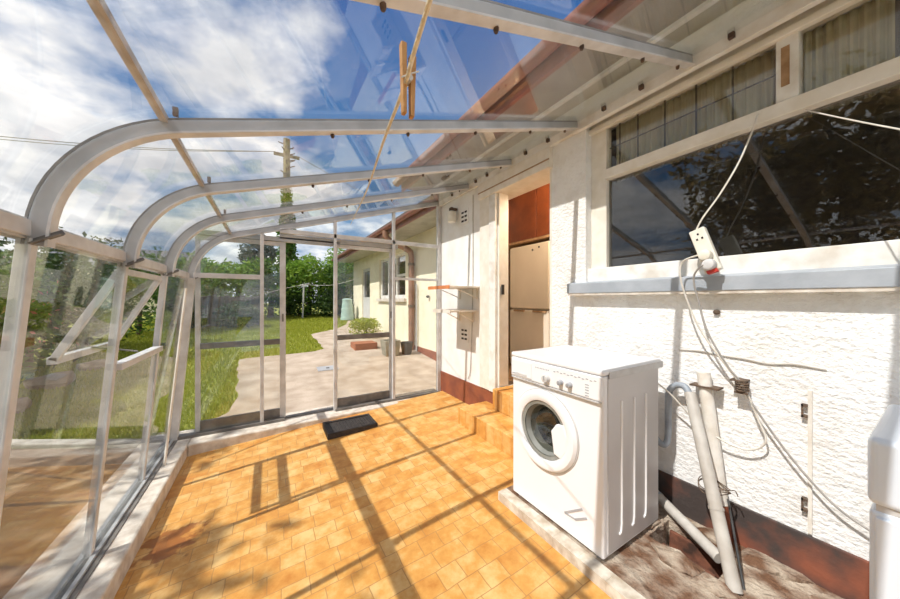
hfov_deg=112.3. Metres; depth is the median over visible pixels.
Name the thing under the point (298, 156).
overhead wire
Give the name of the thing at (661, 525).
lump
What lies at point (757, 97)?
curtain
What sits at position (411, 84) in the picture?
peg
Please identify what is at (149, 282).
shrub
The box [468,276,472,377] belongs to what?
cable
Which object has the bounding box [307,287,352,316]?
shrub
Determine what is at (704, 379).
pipe
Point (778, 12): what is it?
roof beam
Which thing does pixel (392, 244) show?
wall
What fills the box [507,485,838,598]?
slab
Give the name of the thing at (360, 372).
patio
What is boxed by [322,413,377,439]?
door mat
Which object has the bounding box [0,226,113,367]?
shrub
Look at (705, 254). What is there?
power cord
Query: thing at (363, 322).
bush
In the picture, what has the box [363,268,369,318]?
door
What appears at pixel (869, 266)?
window
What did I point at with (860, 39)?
curtain
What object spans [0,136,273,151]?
overhead wire
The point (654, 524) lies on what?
lump
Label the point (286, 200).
utility pole
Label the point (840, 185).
window glass
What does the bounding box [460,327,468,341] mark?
air vent
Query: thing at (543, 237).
shelf
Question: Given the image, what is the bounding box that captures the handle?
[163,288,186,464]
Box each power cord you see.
[658,249,766,450]
[693,259,868,530]
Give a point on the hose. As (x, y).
(668, 398)
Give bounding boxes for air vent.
[460,208,468,224]
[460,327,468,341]
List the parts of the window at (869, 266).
head moulding, sill, rail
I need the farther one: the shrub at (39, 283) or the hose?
the shrub at (39, 283)
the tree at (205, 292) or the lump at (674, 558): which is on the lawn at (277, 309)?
the tree at (205, 292)
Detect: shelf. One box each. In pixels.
[428,285,479,298]
[432,309,476,321]
[508,234,549,250]
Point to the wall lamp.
(451, 216)
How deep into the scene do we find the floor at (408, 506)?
1.75 m
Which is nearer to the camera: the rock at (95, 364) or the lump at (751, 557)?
the lump at (751, 557)
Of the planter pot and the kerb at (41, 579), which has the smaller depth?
the kerb at (41, 579)
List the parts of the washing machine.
detergent drawer, knob, door, control panel, door handle, knob, lid, panel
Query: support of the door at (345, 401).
in the wall at (392, 244)
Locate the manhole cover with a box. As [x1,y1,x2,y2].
[316,365,338,371]
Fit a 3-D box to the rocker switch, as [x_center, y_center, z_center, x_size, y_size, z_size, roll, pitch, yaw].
[1.292,-0.138,1.484,0.024,0.016,0.042,6,-22,-31]
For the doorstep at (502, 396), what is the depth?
2.87 m
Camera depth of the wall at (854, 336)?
1.44 m
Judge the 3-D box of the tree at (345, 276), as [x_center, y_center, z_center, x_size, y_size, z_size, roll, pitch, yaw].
[-4.817,-0.387,13.017,2.071,2.380,1.916,0,0,18]
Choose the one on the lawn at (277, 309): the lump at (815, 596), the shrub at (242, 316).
the shrub at (242, 316)
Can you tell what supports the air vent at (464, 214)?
in the wall at (460, 244)
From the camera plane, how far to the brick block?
6.75 m
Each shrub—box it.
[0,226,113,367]
[0,249,82,389]
[3,236,156,350]
[88,247,183,337]
[155,298,207,329]
[213,300,259,327]
[274,287,319,316]
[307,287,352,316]
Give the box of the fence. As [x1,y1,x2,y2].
[162,294,259,328]
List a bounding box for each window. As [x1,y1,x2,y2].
[46,269,161,364]
[376,252,406,301]
[567,0,899,295]
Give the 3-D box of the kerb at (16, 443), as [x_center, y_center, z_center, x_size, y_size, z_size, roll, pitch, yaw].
[-5.612,1.285,2.642,5.912,0.070,0.100,0,0,-1]
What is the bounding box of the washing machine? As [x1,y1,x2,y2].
[512,345,662,558]
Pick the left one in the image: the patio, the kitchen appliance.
the patio
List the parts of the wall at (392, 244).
rail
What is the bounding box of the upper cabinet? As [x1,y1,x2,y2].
[508,183,549,250]
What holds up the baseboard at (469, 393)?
attached to the wall at (460, 244)
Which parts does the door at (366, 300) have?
panel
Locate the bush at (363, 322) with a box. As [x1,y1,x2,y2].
[347,317,382,333]
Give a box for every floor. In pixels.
[114,391,611,598]
[508,358,512,384]
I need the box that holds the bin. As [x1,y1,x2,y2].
[340,298,353,319]
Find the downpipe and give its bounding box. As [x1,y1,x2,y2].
[382,230,416,351]
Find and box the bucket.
[401,341,412,354]
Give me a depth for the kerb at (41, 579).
1.60 m
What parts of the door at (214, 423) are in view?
rail, rail, rail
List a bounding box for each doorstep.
[458,401,512,457]
[493,385,512,417]
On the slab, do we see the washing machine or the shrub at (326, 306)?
the washing machine
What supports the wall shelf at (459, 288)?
attached to the wall at (460, 244)
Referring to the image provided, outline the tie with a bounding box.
[698,475,737,496]
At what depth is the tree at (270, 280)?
10.69 m
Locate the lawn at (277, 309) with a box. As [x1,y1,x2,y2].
[13,303,352,438]
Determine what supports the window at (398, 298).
in the wall at (424, 258)
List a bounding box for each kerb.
[2,429,194,598]
[11,439,150,448]
[187,388,435,455]
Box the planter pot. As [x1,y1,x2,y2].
[380,339,400,356]
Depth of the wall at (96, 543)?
1.46 m
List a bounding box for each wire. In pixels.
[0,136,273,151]
[0,139,259,151]
[298,156,403,211]
[679,349,826,370]
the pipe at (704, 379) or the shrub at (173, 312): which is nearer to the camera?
the pipe at (704, 379)
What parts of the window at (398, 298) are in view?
sill, rail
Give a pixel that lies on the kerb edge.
(600, 575)
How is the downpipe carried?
attached to the wall at (424, 258)
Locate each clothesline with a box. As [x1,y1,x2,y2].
[350,0,432,224]
[804,109,899,129]
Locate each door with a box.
[195,235,285,431]
[337,245,391,406]
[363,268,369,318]
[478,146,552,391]
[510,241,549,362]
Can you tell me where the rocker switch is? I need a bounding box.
[706,268,719,274]
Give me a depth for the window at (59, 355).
1.51 m
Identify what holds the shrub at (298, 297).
on the lawn at (277, 309)
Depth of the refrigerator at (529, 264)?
3.62 m
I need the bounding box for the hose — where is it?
[658,382,691,447]
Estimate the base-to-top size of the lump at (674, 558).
0.046 m
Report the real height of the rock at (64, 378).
0.257 m
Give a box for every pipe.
[658,490,720,562]
[684,392,742,593]
[689,371,732,542]
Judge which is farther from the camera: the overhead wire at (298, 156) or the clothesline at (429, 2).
the overhead wire at (298, 156)
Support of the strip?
attached to the wall at (854, 336)
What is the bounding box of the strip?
[801,390,812,534]
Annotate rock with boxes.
[15,397,31,413]
[23,370,75,389]
[76,359,105,370]
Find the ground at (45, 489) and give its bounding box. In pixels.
[0,448,135,598]
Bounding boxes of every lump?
[646,519,659,529]
[649,542,704,576]
[653,514,664,530]
[695,578,740,598]
[696,527,734,552]
[740,547,814,583]
[811,593,843,598]
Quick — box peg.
[399,40,418,119]
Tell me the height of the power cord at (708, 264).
1.096 m
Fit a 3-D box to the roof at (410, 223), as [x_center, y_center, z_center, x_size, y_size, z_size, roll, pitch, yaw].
[-1.341,-1.980,8.749,2.485,1.100,8.820,0,0,-31]
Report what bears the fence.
on the lawn at (277, 309)
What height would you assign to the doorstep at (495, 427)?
0.270 m
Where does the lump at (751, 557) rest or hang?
on the slab
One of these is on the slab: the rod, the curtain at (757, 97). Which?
the rod
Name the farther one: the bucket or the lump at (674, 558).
the bucket
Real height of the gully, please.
0.138 m
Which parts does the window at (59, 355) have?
rail, rail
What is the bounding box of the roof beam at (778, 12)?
[439,0,824,206]
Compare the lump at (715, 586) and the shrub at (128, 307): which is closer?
the lump at (715, 586)
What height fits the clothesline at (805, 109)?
0.895 m
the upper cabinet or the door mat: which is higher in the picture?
the upper cabinet
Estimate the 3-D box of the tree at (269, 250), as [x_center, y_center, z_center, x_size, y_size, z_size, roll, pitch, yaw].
[-8.316,-1.039,13.120,1.610,3.547,1.516,0,0,-31]
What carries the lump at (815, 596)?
on the slab
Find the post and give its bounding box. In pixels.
[300,283,308,317]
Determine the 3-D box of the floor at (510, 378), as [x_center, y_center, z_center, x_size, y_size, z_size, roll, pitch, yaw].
[1.446,0.915,3.855,1.950,0.070,2.120,0,0,-31]
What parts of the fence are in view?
panel, post, panel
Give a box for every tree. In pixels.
[162,251,231,296]
[201,258,265,296]
[237,234,278,294]
[244,256,294,317]
[286,253,331,315]
[315,265,352,313]
[319,246,352,293]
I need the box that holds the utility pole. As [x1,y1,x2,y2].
[274,138,299,314]
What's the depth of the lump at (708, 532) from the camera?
1.54 m
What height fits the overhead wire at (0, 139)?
0.863 m
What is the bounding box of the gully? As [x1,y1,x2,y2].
[662,530,722,578]
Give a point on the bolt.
(716, 312)
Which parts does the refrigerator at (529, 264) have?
door, door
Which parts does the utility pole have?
cross arm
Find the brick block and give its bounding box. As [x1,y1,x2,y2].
[351,340,376,350]
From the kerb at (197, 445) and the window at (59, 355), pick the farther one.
the kerb at (197, 445)
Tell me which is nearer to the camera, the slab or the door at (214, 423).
the slab
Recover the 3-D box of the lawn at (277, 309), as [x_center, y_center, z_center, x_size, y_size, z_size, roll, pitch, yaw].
[-10.302,0.975,17.143,120.000,0.650,80.000,0,0,-31]
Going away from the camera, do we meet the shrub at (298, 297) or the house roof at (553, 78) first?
the house roof at (553, 78)
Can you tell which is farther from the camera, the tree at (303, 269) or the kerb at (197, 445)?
the tree at (303, 269)
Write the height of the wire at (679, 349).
0.030 m
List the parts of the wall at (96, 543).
post, eave rail, post, rail, post, post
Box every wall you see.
[0,209,198,598]
[177,204,440,439]
[353,226,435,360]
[439,156,505,388]
[498,0,899,560]
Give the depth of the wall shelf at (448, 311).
3.40 m
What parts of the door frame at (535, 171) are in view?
strike plate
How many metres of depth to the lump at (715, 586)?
1.25 m
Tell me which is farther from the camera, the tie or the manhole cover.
the manhole cover
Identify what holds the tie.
attached to the pipe at (704, 379)
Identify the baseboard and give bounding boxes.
[441,371,492,404]
[658,469,868,598]
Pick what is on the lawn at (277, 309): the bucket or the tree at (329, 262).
the tree at (329, 262)
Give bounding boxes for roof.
[332,194,438,262]
[393,0,744,194]
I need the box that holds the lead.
[689,114,758,274]
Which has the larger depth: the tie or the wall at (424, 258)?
the wall at (424, 258)
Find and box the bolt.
[713,309,719,314]
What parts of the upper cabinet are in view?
cupboard door, cupboard door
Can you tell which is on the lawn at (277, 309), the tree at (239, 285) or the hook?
the tree at (239, 285)
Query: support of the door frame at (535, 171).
in the wall at (854, 336)
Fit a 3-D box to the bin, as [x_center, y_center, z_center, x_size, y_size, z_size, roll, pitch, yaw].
[-3.806,0.352,11.188,0.480,0.795,0.480,0,0,-31]
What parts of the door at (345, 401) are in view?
rail, rail, rail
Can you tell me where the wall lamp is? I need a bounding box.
[447,207,457,222]
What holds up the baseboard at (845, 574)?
attached to the wall at (854, 336)
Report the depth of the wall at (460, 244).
3.65 m
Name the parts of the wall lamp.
globe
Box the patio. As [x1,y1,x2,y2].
[217,320,435,417]
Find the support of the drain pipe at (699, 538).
on the slab
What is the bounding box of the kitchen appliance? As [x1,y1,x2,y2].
[868,404,899,598]
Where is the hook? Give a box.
[730,377,749,394]
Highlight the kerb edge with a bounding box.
[498,488,645,598]
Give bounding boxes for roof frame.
[4,0,693,279]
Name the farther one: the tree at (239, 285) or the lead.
the tree at (239, 285)
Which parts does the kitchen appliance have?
door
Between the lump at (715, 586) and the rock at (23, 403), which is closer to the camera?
the lump at (715, 586)
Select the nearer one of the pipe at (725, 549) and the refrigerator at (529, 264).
the pipe at (725, 549)
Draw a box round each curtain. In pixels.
[616,50,772,182]
[803,0,899,118]
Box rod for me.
[727,499,745,590]
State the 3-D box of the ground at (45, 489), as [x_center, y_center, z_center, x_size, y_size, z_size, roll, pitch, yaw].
[-3.871,1.285,-0.256,5.100,0.030,9.550,0,0,-31]
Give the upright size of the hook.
0.063 m

